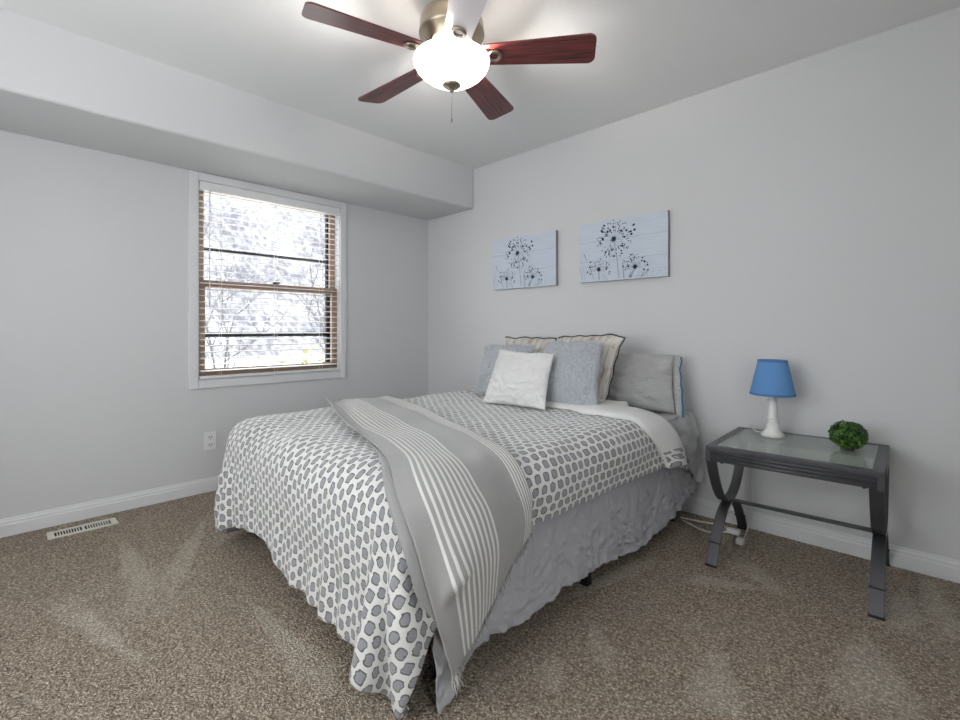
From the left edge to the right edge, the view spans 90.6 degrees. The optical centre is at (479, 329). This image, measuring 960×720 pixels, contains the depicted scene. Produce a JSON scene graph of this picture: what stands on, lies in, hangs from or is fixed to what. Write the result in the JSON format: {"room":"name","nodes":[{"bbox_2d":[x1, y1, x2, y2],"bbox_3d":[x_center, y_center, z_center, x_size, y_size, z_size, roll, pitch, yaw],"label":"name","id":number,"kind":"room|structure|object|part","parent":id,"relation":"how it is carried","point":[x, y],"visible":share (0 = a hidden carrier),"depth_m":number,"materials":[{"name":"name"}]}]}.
{"room":"bedroom","nodes":[
{"label":"bedroom","id":0,"kind":"room"},
{"bbox_2d":[0,130,427,518],"bbox_3d":[-1.867,-0.149,3.173,0.140,2.440,4.000,0,0,44],"label":"wall","id":1,"kind":"structure","parent":0,"point":[96,401],"depth_m":2.81,"materials":[{"name":"white paint"}]},
{"bbox_2d":[0,476,218,537],"bbox_3d":[-1.812,1.025,3.119,0.014,0.092,3.800,0,0,44],"label":"baseboard","id":2,"kind":"structure","parent":1,"relation":"attached to","point":[10,526],"depth_m":2.74,"materials":[{"name":"white wood"}]},
{"bbox_2d":[204,431,216,450],"bbox_3d":[-1.787,0.738,3.149,0.009,0.122,0.076,0,0,44],"label":"wall outlet","id":3,"kind":"object","parent":1,"relation":"attached to","point":[210,438],"visible":1,"depth_m":3.15,"materials":[{"name":"white plastic"}]},
{"bbox_2d":[207,442,212,447],"bbox_3d":[-1.785,0.763,3.147,0.004,0.034,0.036,0,0,44],"label":"socket","id":4,"kind":"object","parent":3,"relation":"attached to","point":[209,444],"depth_m":3.14,"materials":[{"name":"white plastic"}]},
{"bbox_2d":[207,434,212,439],"bbox_3d":[-1.785,0.713,3.147,0.004,0.034,0.036,0,0,44],"label":"socket","id":5,"kind":"object","parent":3,"relation":"attached to","point":[209,436],"depth_m":3.14,"materials":[{"name":"white plastic"}]},
{"bbox_2d":[0,8,472,219],"bbox_3d":[-1.599,-1.229,2.910,0.610,0.402,3.800,0,0,44],"label":"soffit","id":6,"kind":"object","parent":1,"relation":"attached to","point":[57,84],"depth_m":2.64,"materials":[{"name":"white paint"}]},
{"bbox_2d":[188,170,345,389],"bbox_3d":[-1.531,-0.320,3.505,0.156,1.414,1.124,0,0,44],"label":"window","id":7,"kind":"structure","parent":1,"relation":"in","point":[194,262],"depth_m":3.37,"materials":[{"name":"white"}]},
{"bbox_3d":[-1.538,-0.626,3.513,0.025,0.684,1.001,0,0,44],"label":"sash","id":8,"kind":"part","parent":7,"relation":"part of","materials":[{"name":"brown wood"}]},
{"bbox_3d":[-1.566,-0.324,3.541,0.025,1.288,1.001,0,0,44],"label":"storm frame","id":9,"kind":"part","parent":7,"relation":"part of","materials":[{"name":"black metal"}]},
{"bbox_3d":[-1.516,-0.006,3.492,0.028,0.651,1.001,0,0,44],"label":"sash","id":10,"kind":"part","parent":7,"relation":"part of","materials":[{"name":"brown wood"}]},
{"bbox_2d":[199,181,339,378],"bbox_3d":[-1.481,-0.323,3.457,0.061,1.292,0.998,0,0,44],"label":"window blind","id":11,"kind":"object","parent":7,"relation":"attached to","point":[204,186],"visible":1,"depth_m":3.37,"materials":[{"name":"white plastic"}]},
{"bbox_3d":[-1.746,-0.304,3.194,0.050,1.230,0.002,0,0,44],"label":"ladder cord","id":12,"kind":"part","parent":11,"relation":"part of","materials":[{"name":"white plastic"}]},
{"bbox_3d":[-1.485,0.314,3.461,0.040,0.018,0.998,0,0,44],"label":"rail","id":13,"kind":"part","parent":11,"relation":"part of","materials":[{"name":"white"}]},
{"bbox_3d":[-1.487,-0.304,3.459,0.050,1.230,0.002,0,0,44],"label":"ladder cord","id":14,"kind":"part","parent":11,"relation":"part of","materials":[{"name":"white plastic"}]},
{"bbox_3d":[-1.242,-0.304,3.709,0.050,1.230,0.002,0,0,44],"label":"ladder cord","id":15,"kind":"part","parent":11,"relation":"part of","materials":[{"name":"white fabric"}]},
{"bbox_2d":[0,491,959,719],"bbox_3d":[-0.289,1.121,1.627,4.520,0.100,4.000,0,0,44],"label":"floor","id":16,"kind":"structure","parent":0,"point":[157,613],"depth_m":1.63,"materials":[{"name":"beige carpet"}]},
{"bbox_2d":[46,517,118,539],"bbox_3d":[-2.133,1.067,2.555,0.110,0.007,0.289,0,0,44],"label":"floor vent","id":17,"kind":"object","parent":16,"relation":"in","point":[111,521],"visible":1,"depth_m":2.54,"materials":[{"name":"beige metal"}]},
{"bbox_2d":[256,410,675,678],"bbox_3d":[-0.001,0.778,2.591,1.502,0.585,1.960,0,0,44],"label":"bed","id":18,"kind":"object","parent":16,"relation":"on","point":[586,581],"visible":0.09,"depth_m":1.99,"materials":[{"name":"black metal"}]},
{"bbox_3d":[-0.117,0.996,1.459,0.034,0.150,0.034,0,0,44],"label":"leg","id":19,"kind":"part","parent":18,"relation":"part of","materials":[{"name":"black metal"}]},
{"bbox_2d":[214,389,687,718],"bbox_3d":[-0.138,0.723,2.422,1.752,0.670,1.872,0,0,44],"label":"duvet","id":20,"kind":"object","parent":18,"relation":"on","point":[308,484],"visible":0.59,"depth_m":1.78,"materials":[{"name":"white fabric"}]},
{"bbox_2d":[326,395,532,696],"bbox_3d":[-0.344,0.681,2.025,0.500,0.632,1.646,0,0,-28],"label":"throw blanket","id":21,"kind":"object","parent":20,"relation":"on","point":[460,503],"visible":1,"depth_m":1.39,"materials":[{"name":"grey fabric"}]},
{"bbox_2d":[473,344,534,393],"bbox_3d":[0.149,0.263,3.098,0.441,0.335,0.186,0,0,41],"label":"cushion","id":22,"kind":"object","parent":20,"relation":"on","point":[491,352],"visible":0.36,"depth_m":3.12,"materials":[{"name":"grey fabric"}]},
{"bbox_2d":[482,349,553,409],"bbox_3d":[0.229,0.281,2.749,0.461,0.318,0.192,0,0,44],"label":"cushion","id":23,"kind":"object","parent":20,"relation":"on","point":[517,378],"visible":1,"depth_m":2.68,"materials":[{"name":"white fabric"}]},
{"bbox_2d":[505,336,556,352],"bbox_3d":[0.305,0.236,3.243,0.466,0.379,0.183,0,0,44],"label":"euro pillow","id":24,"kind":"object","parent":20,"relation":"on","point":[540,343],"visible":0.11,"depth_m":3.20,"materials":[{"name":"beige fabric"}]},
{"bbox_2d":[544,340,601,404],"bbox_3d":[0.508,0.248,2.703,0.425,0.374,0.217,0,0,44],"label":"cushion","id":25,"kind":"object","parent":20,"relation":"on","point":[575,368],"visible":0.91,"depth_m":2.62,"materials":[{"name":"grey fabric"}]},
{"bbox_2d":[558,333,625,399],"bbox_3d":[0.625,0.224,2.844,0.476,0.404,0.191,0,0,44],"label":"euro pillow","id":26,"kind":"object","parent":20,"relation":"on","point":[611,343],"visible":0.27,"depth_m":2.72,"materials":[{"name":"beige fabric"}]},
{"bbox_2d":[226,467,697,713],"bbox_3d":[-0.039,0.867,2.569,1.665,0.404,2.040,0,0,44],"label":"bed skirt","id":27,"kind":"object","parent":18,"relation":"attached to","point":[568,546],"visible":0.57,"depth_m":1.84,"materials":[{"name":"grey fabric"}]},
{"bbox_3d":[-0.601,0.859,3.147,0.053,0.386,1.996,0,0,44],"label":"panel","id":28,"kind":"part","parent":27,"relation":"part of","materials":[{"name":"grey fabric"}]},
{"bbox_3d":[0.561,0.867,2.030,0.052,0.403,1.968,0,0,44],"label":"panel","id":29,"kind":"part","parent":27,"relation":"part of","materials":[{"name":"grey fabric"}]},
{"bbox_3d":[0.446,0.996,1.998,0.034,0.150,0.034,0,0,44],"label":"leg","id":30,"kind":"part","parent":18,"relation":"part of","materials":[{"name":"black metal"}]},
{"bbox_2d":[608,353,683,416],"bbox_3d":[0.873,0.312,2.889,0.762,0.334,0.220,0,0,44],"label":"bed pillow","id":31,"kind":"object","parent":18,"relation":"on","point":[644,381],"visible":0.57,"depth_m":2.73,"materials":[{"name":"grey fabric"}]},
{"bbox_3d":[1.128,0.317,2.662,0.019,0.325,0.154,0,0,19],"label":"trim","id":32,"kind":"part","parent":31,"relation":"part of","materials":[{"name":"grey"}]},
{"bbox_3d":[-0.009,0.596,2.598,1.480,0.220,1.960,0,0,44],"label":"mattress","id":33,"kind":"part","parent":18,"relation":"part of","materials":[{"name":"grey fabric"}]},
{"bbox_2d":[658,410,704,482],"bbox_3d":[1.071,0.666,2.608,0.166,0.396,0.427,0,0,44],"label":"sheet","id":34,"kind":"object","parent":18,"relation":"on","point":[686,427],"visible":0.62,"depth_m":2.64,"materials":[{"name":"grey fabric"}]},
{"bbox_2d":[680,517,739,535],"bbox_3d":[1.230,1.056,2.559,0.304,0.026,0.137,0,0,32],"label":"extension cord","id":35,"kind":"object","parent":16,"relation":"on","point":[729,530],"visible":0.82,"depth_m":2.50,"materials":[{"name":"white plastic"}]},
{"bbox_2d":[705,427,889,620],"bbox_3d":[1.444,0.799,2.161,0.626,0.547,0.563,0,0,42],"label":"nightstand","id":36,"kind":"object","parent":16,"relation":"on","point":[876,479],"visible":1,"depth_m":2.05,"materials":[{"name":"grey metal"}]},
{"bbox_3d":[1.139,0.956,2.252,0.045,0.232,0.276,0,0,42],"label":"leg","id":37,"kind":"part","parent":36,"relation":"part of","materials":[{"name":"grey metal"}]},
{"bbox_3d":[1.323,0.956,2.456,0.045,0.232,0.276,0,0,42],"label":"leg","id":38,"kind":"part","parent":36,"relation":"part of","materials":[{"name":"grey metal"}]},
{"bbox_2d":[735,359,796,545],"bbox_3d":[1.442,0.608,2.375,0.242,0.922,0.281,0,0,44],"label":"table lamp","id":39,"kind":"object","parent":36,"relation":"on","point":[772,378],"visible":0.98,"depth_m":2.31,"materials":[{"name":"blue fabric"}]},
{"bbox_3d":[1.414,0.787,2.449,0.086,0.565,0.222,0,0,38],"label":"cord","id":40,"kind":"part","parent":39,"relation":"part of","materials":[{"name":"white plastic"}]},
{"bbox_3d":[1.445,0.236,2.347,0.197,0.169,0.197,0,0,44],"label":"lamp shade","id":41,"kind":"part","parent":39,"relation":"part of","materials":[{"name":"blue fabric"}]},
{"bbox_3d":[1.444,0.535,2.161,0.620,0.018,0.560,0,0,42],"label":"frame","id":42,"kind":"part","parent":36,"relation":"part of","materials":[{"name":"grey metal"}]},
{"bbox_2d":[828,419,868,450],"bbox_3d":[1.618,0.462,2.091,0.145,0.126,0.147,0,0,44],"label":"boxwood ball","id":43,"kind":"object","parent":36,"relation":"on","point":[848,436],"visible":1,"depth_m":2.06,"materials":[{"name":"green plant"}]},
{"bbox_3d":[1.564,0.956,1.866,0.045,0.232,0.276,0,0,42],"label":"leg","id":44,"kind":"part","parent":36,"relation":"part of","materials":[{"name":"grey metal"}]},
{"bbox_3d":[1.749,0.956,2.069,0.045,0.232,0.276,0,0,42],"label":"leg","id":45,"kind":"part","parent":36,"relation":"part of","materials":[{"name":"grey metal"}]},
{"bbox_2d":[0,0,959,168],"bbox_3d":[-0.289,-1.419,1.627,4.520,0.100,4.000,0,0,44],"label":"ceiling","id":46,"kind":"structure","parent":0,"point":[650,54],"depth_m":2.33,"materials":[{"name":"white paint"}]},
{"bbox_2d":[302,0,596,122],"bbox_3d":[-0.147,-1.114,1.992,1.109,0.510,1.146,0,0,44],"label":"ceiling fan","id":47,"kind":"object","parent":46,"relation":"hanging from","point":[449,55],"visible":1,"depth_m":1.90,"materials":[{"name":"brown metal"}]},
{"bbox_3d":[-0.431,-1.135,1.793,0.455,0.040,0.146,0,0,-30],"label":"blade","id":48,"kind":"part","parent":47,"relation":"part of","materials":[{"name":"brown wood"}]},
{"bbox_3d":[-0.393,-1.135,2.209,0.455,0.040,0.146,0,0,44],"label":"blade","id":49,"kind":"part","parent":47,"relation":"part of","materials":[{"name":"brown wood"}]},
{"bbox_3d":[-0.118,-1.069,1.976,0.318,0.107,0.318,0,0,44],"label":"lamp shade","id":50,"kind":"part","parent":47,"relation":"part of","materials":[{"name":"white glass"}]},
{"bbox_3d":[-0.041,-1.135,1.621,0.146,0.040,0.455,0,0,-12],"label":"blade","id":51,"kind":"part","parent":47,"relation":"part of","materials":[{"name":"white"}]},
{"bbox_3d":[0.028,-1.135,2.307,0.146,0.040,0.455,0,0,24],"label":"blade","id":52,"kind":"part","parent":47,"relation":"part of","materials":[{"name":"brown wood"}]},
{"bbox_3d":[0.243,-1.135,1.939,0.455,0.040,0.146,0,0,6],"label":"blade","id":53,"kind":"part","parent":47,"relation":"part of","materials":[{"name":"brown wood"}]},
{"bbox_2d":[428,7,959,560],"bbox_3d":[1.126,-0.149,2.985,4.400,2.440,0.120,0,0,44],"label":"wall","id":54,"kind":"structure","parent":0,"point":[813,202],"depth_m":2.46,"materials":[{"name":"white paint"}]},
{"bbox_2d":[493,230,557,289],"bbox_3d":[0.335,-0.521,3.650,0.618,0.399,0.032,0,0,44],"label":"picture","id":55,"kind":"object","parent":54,"relation":"attached to","point":[526,261],"visible":1,"depth_m":3.61,"materials":[{"name":"blue paint"}]},
{"bbox_2d":[580,210,669,282],"bbox_3d":[0.918,-0.521,3.079,0.615,0.398,0.032,0,0,44],"label":"picture","id":56,"kind":"object","parent":54,"relation":"attached to","point":[633,247],"visible":1,"depth_m":3.04,"materials":[{"name":"blue paint"}]},
{"bbox_2d":[681,496,959,583],"bbox_3d":[1.043,1.025,2.972,4.300,0.092,0.014,0,0,44],"label":"baseboard","id":57,"kind":"structure","parent":54,"relation":"attached to","point":[929,564],"depth_m":2.30,"materials":[{"name":"white wood"}]},
{"label":"outside","id":58,"kind":"structure","parent":0,"visible":0},
{"bbox_2d":[205,355,324,367],"bbox_3d":[-18.527,1.681,29.152,59.700,0.020,70.000,0,0,44],"label":"ground","id":59,"kind":"structure","parent":58,"point":[208,361],"depth_m":25.77,"materials":[{"name":"white snow"}]},
{"bbox_2d":[204,194,243,367],"bbox_3d":[-11.744,-2.136,19.547,3.624,7.670,4.177,0,0,44],"label":"bare tree","id":60,"kind":"object","parent":59,"relation":"on","point":[206,322],"visible":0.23,"depth_m":19.21,"materials":[{"name":"grey plant"}]},
{"bbox_2d":[205,246,298,366],"bbox_3d":[-5.054,-0.165,10.298,2.093,3.716,2.094,0,0,1],"label":"bare tree","id":61,"kind":"object","parent":59,"relation":"on","point":[227,341],"visible":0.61,"depth_m":10.13,"materials":[{"name":"grey plant"}]},
{"bbox_2d":[257,339,324,363],"bbox_3d":[-2.727,1.110,7.409,1.887,1.902,2.624,0,0,44],"label":"shrub","id":62,"kind":"object","parent":59,"relation":"on","point":[305,351],"visible":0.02,"depth_m":7.30,"materials":[{"name":"yellow plant"}]},
{"bbox_2d":[277,224,324,351],"bbox_3d":[-5.163,-0.821,14.473,2.486,5.037,1.660,0,0,44],"label":"bare tree","id":63,"kind":"object","parent":59,"relation":"on","point":[318,224],"visible":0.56,"depth_m":14.41,"materials":[{"name":"grey plant"}]},
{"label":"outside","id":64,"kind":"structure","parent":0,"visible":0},
{"bbox_2d":[204,193,324,359],"bbox_3d":[-14.345,-10.590,45.353,25.000,24.621,99.000,0,0,44],"label":"sky","id":65,"kind":"structure","parent":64,"point":[270,294],"depth_m":35.48,"materials":[{"name":"white"}]}
]}

